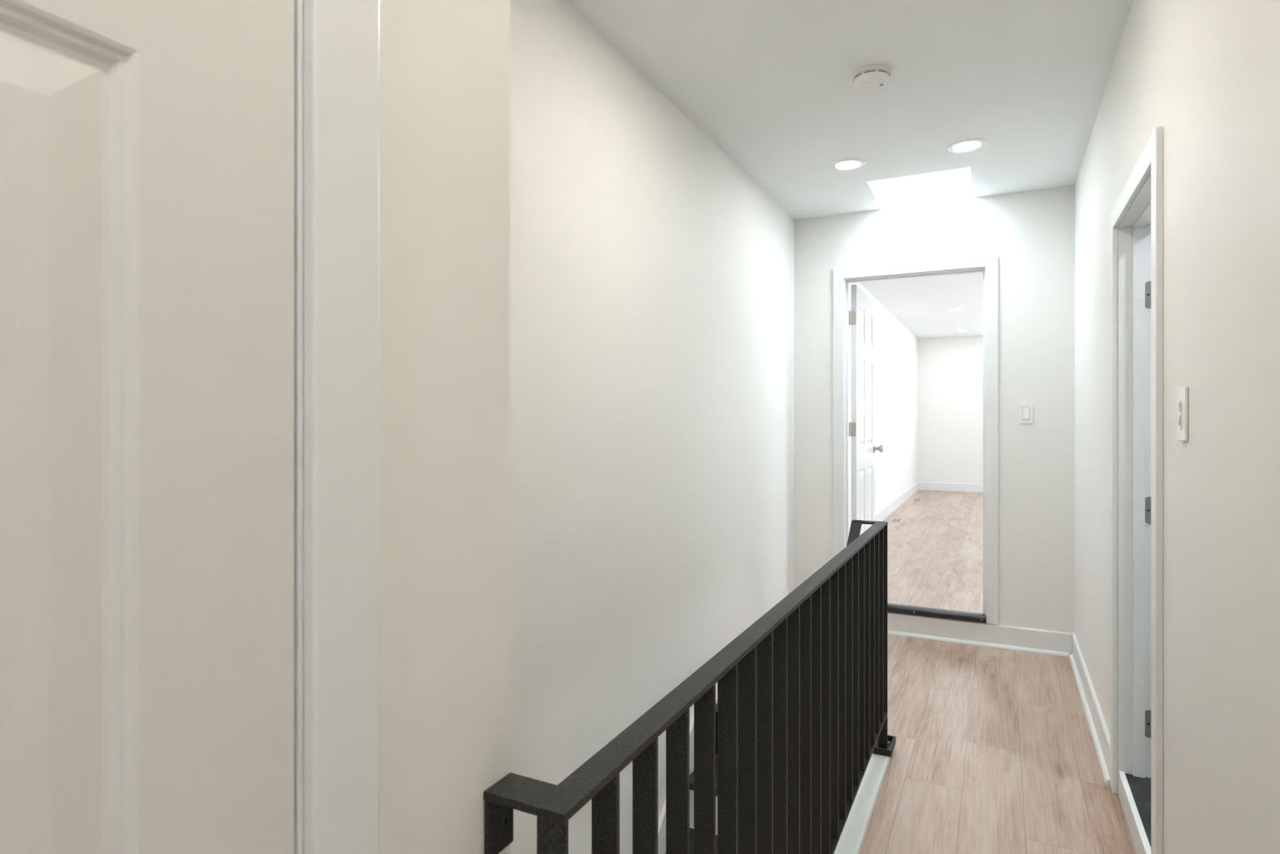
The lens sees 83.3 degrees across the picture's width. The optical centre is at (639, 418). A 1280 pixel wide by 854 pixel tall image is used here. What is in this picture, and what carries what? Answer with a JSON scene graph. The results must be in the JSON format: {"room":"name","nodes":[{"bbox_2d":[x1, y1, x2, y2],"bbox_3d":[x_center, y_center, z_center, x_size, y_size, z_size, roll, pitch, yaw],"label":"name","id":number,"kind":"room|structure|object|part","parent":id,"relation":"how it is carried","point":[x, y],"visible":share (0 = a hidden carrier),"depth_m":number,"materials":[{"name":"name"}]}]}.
{"room":"upstairs hallway","nodes":[
{"label":"upstairs hallway","id":0,"kind":"room"},
{"bbox_2d":[379,0,510,853],"bbox_3d":[-1.040,0.010,-0.168,0.707,2.614,2.566,0,0,27],"label":"wall","id":1,"kind":"structure","parent":0,"point":[445,64],"depth_m":0.72,"materials":[{"name":"white paint"}]},
{"bbox_2d":[0,0,293,853],"bbox_3d":[-0.429,0.292,0.226,0.102,2.033,0.754,0,0,27],"label":"door","id":2,"kind":"structure","parent":1,"relation":"in","point":[147,146],"depth_m":0.47,"materials":[{"name":"white wood"}]},
{"bbox_2d":[293,0,379,853],"bbox_3d":[-0.494,0.259,0.259,0.143,2.117,0.904,0,0,27],"label":"door frame","id":3,"kind":"structure","parent":1,"relation":"attached to","point":[336,42],"depth_m":0.59,"materials":[{"name":"white wood"}]},
{"bbox_2d":[510,0,918,853],"bbox_3d":[1.239,1.160,5.292,0.120,5.514,14.370,0,0,27],"label":"wall","id":4,"kind":"structure","parent":0,"point":[652,277],"depth_m":2.62,"materials":[{"name":"white paint"}]},
{"bbox_2d":[875,481,919,521],"bbox_3d":[2.795,1.084,8.242,0.014,0.130,7.670,0,0,27],"label":"baseboard","id":5,"kind":"structure","parent":4,"relation":"attached to","point":[885,512],"depth_m":9.12,"materials":[{"name":"white wood"}]},
{"bbox_2d":[565,0,1133,220],"bbox_3d":[0.241,-1.447,1.417,1.573,0.300,6.550,0,0,27],"label":"ceiling","id":6,"kind":"structure","parent":0,"point":[769,82],"depth_m":2.74,"materials":[{"name":"white paint"}]},
{"bbox_2d":[830,158,866,170],"bbox_3d":[1.061,-1.295,3.668,0.176,0.004,0.176,0,0,27],"label":"recessed light","id":7,"kind":"object","parent":6,"relation":"in","point":[848,164],"visible":1,"depth_m":3.66,"materials":[{"name":"white plastic"}]},
{"bbox_2d":[852,64,891,91],"bbox_3d":[0.870,-1.274,2.704,0.140,0.046,0.140,0,0,27],"label":"smoke detector","id":8,"kind":"object","parent":6,"relation":"attached to","point":[871,77],"visible":1,"depth_m":2.67,"materials":[{"name":"white plastic"}]},
{"bbox_2d":[853,70,889,80],"bbox_3d":[0.870,-1.277,2.704,0.132,0.003,0.132,0,0,27],"label":"vent","id":9,"kind":"object","parent":8,"relation":"attached to","point":[859,75],"depth_m":2.65,"materials":[{"name":"grey plastic"}]},
{"bbox_2d":[946,138,986,152],"bbox_3d":[1.551,-1.295,3.415,0.176,0.004,0.176,0,0,27],"label":"recessed light","id":10,"kind":"object","parent":6,"relation":"in","point":[968,144],"visible":1,"depth_m":3.41,"materials":[{"name":"white plastic"}]},
{"bbox_2d":[859,271,982,338],"bbox_3d":[4.444,-1.447,7.411,3.707,0.300,7.705,0,0,27],"label":"ceiling","id":11,"kind":"structure","parent":0,"point":[921,304],"depth_m":8.07,"materials":[{"name":"white paint"}]},
{"bbox_2d":[946,307,962,310],"bbox_3d":[3.717,-1.295,8.507,0.176,0.004,0.176,0,0,27],"label":"recessed light","id":12,"kind":"object","parent":11,"relation":"in","point":[953,308],"visible":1,"depth_m":8.47,"materials":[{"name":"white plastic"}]},
{"bbox_2d":[715,633,1136,853],"bbox_3d":[0.241,1.417,1.417,1.573,0.200,6.550,0,0,27],"label":"floor","id":13,"kind":"structure","parent":0,"point":[994,752],"depth_m":2.77,"materials":[{"name":"brown wood"}]},
{"bbox_2d":[833,753,890,853],"bbox_3d":[0.454,1.317,1.851,0.082,0.040,2.384,0,0,27],"label":"curb","id":14,"kind":"object","parent":13,"relation":"on","point":[851,841],"depth_m":2.40,"materials":[{"name":"white paint"}]},
{"bbox_2d":[483,520,895,853],"bbox_3d":[0.348,1.451,1.702,0.150,2.098,2.718,0,0,27],"label":"stair railing","id":15,"kind":"object","parent":14,"relation":"on","point":[802,690],"visible":1,"depth_m":1.40,"materials":[{"name":"black metal"}]},
{"bbox_3d":[-0.156,0.445,0.796,0.006,0.068,0.046,0,0,27],"label":"wall plate","id":16,"kind":"part","parent":15,"relation":"part of","materials":[{"name":"black metal"}]},
{"bbox_3d":[-0.130,0.407,0.783,0.064,0.010,0.048,0,0,27],"label":"bracket arm","id":17,"kind":"part","parent":15,"relation":"part of"},
{"bbox_3d":[-0.090,0.851,0.742,0.034,0.879,0.010,0,0,27],"label":"post","id":18,"kind":"part","parent":15,"relation":"part of","materials":[{"name":"black metal"}]},
{"bbox_3d":[0.278,1.451,1.687,0.038,2.098,2.628,0,0,27],"label":"handrail","id":19,"kind":"part","parent":15,"relation":"part of","materials":[{"name":"black metal"}]},
{"bbox_3d":[0.428,1.148,1.780,0.040,0.010,2.308,0,0,27],"label":"rail","id":20,"kind":"part","parent":15,"relation":"part of","materials":[{"name":"black metal"}]},
{"bbox_3d":[0.883,0.407,2.832,0.091,0.010,0.038,0,0,27],"label":"handrail arm","id":21,"kind":"part","parent":15,"relation":"part of"},
{"bbox_3d":[0.950,0.851,2.814,0.034,0.879,0.010,0,0,27],"label":"post","id":22,"kind":"part","parent":15,"relation":"part of","materials":[{"name":"black metal"}]},
{"bbox_2d":[794,167,1075,633],"bbox_3d":[2.690,-0.040,3.917,3.707,3.114,0.115,0,0,27],"label":"wall","id":23,"kind":"structure","parent":0,"point":[935,215],"depth_m":4.14,"materials":[{"name":"white paint"}]},
{"bbox_2d":[848,284,884,535],"bbox_3d":[1.548,0.134,4.983,0.168,2.010,0.828,0,0,27],"label":"door","id":24,"kind":"structure","parent":23,"relation":"in","point":[862,315],"depth_m":4.87,"materials":[{"name":"white painted wood"},{"name":"satin nickel"}]},
{"bbox_3d":[1.751,0.217,5.275,0.067,0.062,0.062,0,0,27],"label":"knob","id":25,"kind":"part","parent":24,"relation":"part of","materials":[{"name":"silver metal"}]},
{"bbox_2d":[833,253,998,624],"bbox_3d":[1.679,0.118,4.425,0.940,2.138,0.145,0,0,27],"label":"door frame","id":26,"kind":"structure","parent":23,"relation":"attached to","point":[988,264],"depth_m":4.25,"materials":[{"name":"white wood"}]},
{"bbox_2d":[887,612,1071,657],"bbox_3d":[1.701,1.254,4.341,1.558,0.126,0.014,0,0,27],"label":"baseboard","id":27,"kind":"structure","parent":23,"relation":"attached to","point":[1042,639],"depth_m":4.19,"materials":[{"name":"white wood"}]},
{"bbox_2d":[1018,403,1033,423],"bbox_3d":[2.197,-0.032,4.093,0.073,0.117,0.012,0,0,27],"label":"light switch","id":28,"kind":"object","parent":23,"relation":"attached to","point":[1025,410],"visible":1,"depth_m":4.09,"materials":[{"name":"white plastic"}]},
{"bbox_2d":[882,489,986,623],"bbox_3d":[4.420,1.258,7.362,3.707,0.218,7.816,0,0,27],"label":"floor","id":29,"kind":"structure","parent":0,"point":[935,554],"depth_m":6.23,"materials":[{"name":"brown wood"}]},
{"bbox_2d":[888,518,904,522],"bbox_3d":[2.902,1.147,8.132,0.130,0.004,0.330,0,0,27],"label":"floor vent","id":30,"kind":"object","parent":29,"relation":"in","point":[893,520],"visible":1,"depth_m":8.11,"materials":[{"name":"beige metal"}]},
{"bbox_2d":[891,518,902,521],"bbox_3d":[2.902,1.145,8.132,0.083,0.002,0.274,0,0,27],"label":"grille","id":31,"kind":"object","parent":30,"relation":"attached to","point":[893,519],"depth_m":8.11,"materials":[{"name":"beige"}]},
{"bbox_2d":[911,497,922,501],"bbox_3d":[3.939,1.147,10.219,0.130,0.004,0.330,0,0,27],"label":"floor vent","id":32,"kind":"object","parent":29,"relation":"in","point":[913,499],"visible":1,"depth_m":10.24,"materials":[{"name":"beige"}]},
{"bbox_2d":[887,603,986,622],"bbox_3d":[1.650,1.164,4.372,0.820,0.042,0.066,0,0,27],"label":"threshold nosing","id":33,"kind":"object","parent":29,"relation":"attached to","point":[891,607],"visible":0.66,"depth_m":4.29,"materials":[{"name":"grey metal"}]},
{"bbox_2d":[918,336,982,484],"bbox_3d":[6.207,-0.115,10.921,3.707,2.964,0.150,0,0,27],"label":"wall","id":34,"kind":"structure","parent":0,"point":[950,369],"depth_m":11.46,"materials":[{"name":"white paint"}]},
{"bbox_2d":[919,481,982,492],"bbox_3d":[6.170,1.084,10.848,3.707,0.130,0.014,0,0,27],"label":"baseboard","id":35,"kind":"structure","parent":34,"relation":"attached to","point":[973,487],"depth_m":11.45,"materials":[{"name":"white wood"}]},
{"bbox_2d":[1124,773,1151,846],"bbox_3d":[2.344,1.301,1.900,1.716,0.132,2.300,0,0,27],"label":"floor","id":36,"kind":"structure","parent":0,"point":[1140,788],"depth_m":2.35,"materials":[{"name":"black tile"}]},
{"bbox_2d":[1118,770,1151,853],"bbox_3d":[1.521,1.288,2.193,0.018,0.118,0.714,0,0,27],"label":"threshold","id":37,"kind":"object","parent":36,"relation":"attached to","point":[1138,834],"visible":0.86,"depth_m":2.26,"materials":[{"name":"white wood"}]},
{"bbox_2d":[1075,0,1279,853],"bbox_3d":[0.995,0.110,1.039,0.115,2.814,6.550,0,0,27],"label":"wall","id":38,"kind":"structure","parent":0,"point":[1206,73],"depth_m":1.43,"materials":[{"name":"white paint"}]},
{"bbox_2d":[1069,633,1110,785],"bbox_3d":[2.053,1.254,3.289,0.014,0.126,1.579,0,0,27],"label":"baseboard","id":39,"kind":"structure","parent":38,"relation":"attached to","point":[1101,729],"depth_m":3.10,"materials":[{"name":"white wood"}]},
{"bbox_2d":[1110,126,1163,853],"bbox_3d":[1.564,0.289,2.171,0.147,2.055,0.855,0,0,27],"label":"door frame","id":40,"kind":"structure","parent":38,"relation":"attached to","point":[1136,217],"depth_m":2.48,"materials":[{"name":"white wood"}]},
{"bbox_2d":[1145,280,1151,737],"bbox_3d":[2.071,0.280,2.297,0.758,1.895,0.102,0,0,27],"label":"door hinges","id":41,"kind":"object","parent":38,"relation":"in","point":[1148,284],"depth_m":2.48,"materials":[{"name":"silver"}]},
{"bbox_2d":[1177,386,1188,441],"bbox_3d":[1.210,-0.011,1.608,0.011,0.122,0.076,0,0,27],"label":"light switch","id":42,"kind":"object","parent":38,"relation":"attached to","point":[1182,392],"visible":1,"depth_m":1.59,"materials":[{"name":"white plastic"}]},
{"bbox_3d":[-0.482,3.967,0.886,0.757,0.100,4.950,0,0,27],"label":"floor","id":43,"kind":"structure","parent":0,"visible":0},
{"bbox_2d":[657,683,717,853],"bbox_3d":[-0.052,2.654,1.744,0.756,2.926,3.270,0,0,27],"label":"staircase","id":44,"kind":"structure","parent":43,"relation":"on","point":[662,820],"depth_m":2.99,"materials":[{"name":"white wood"}]}
]}

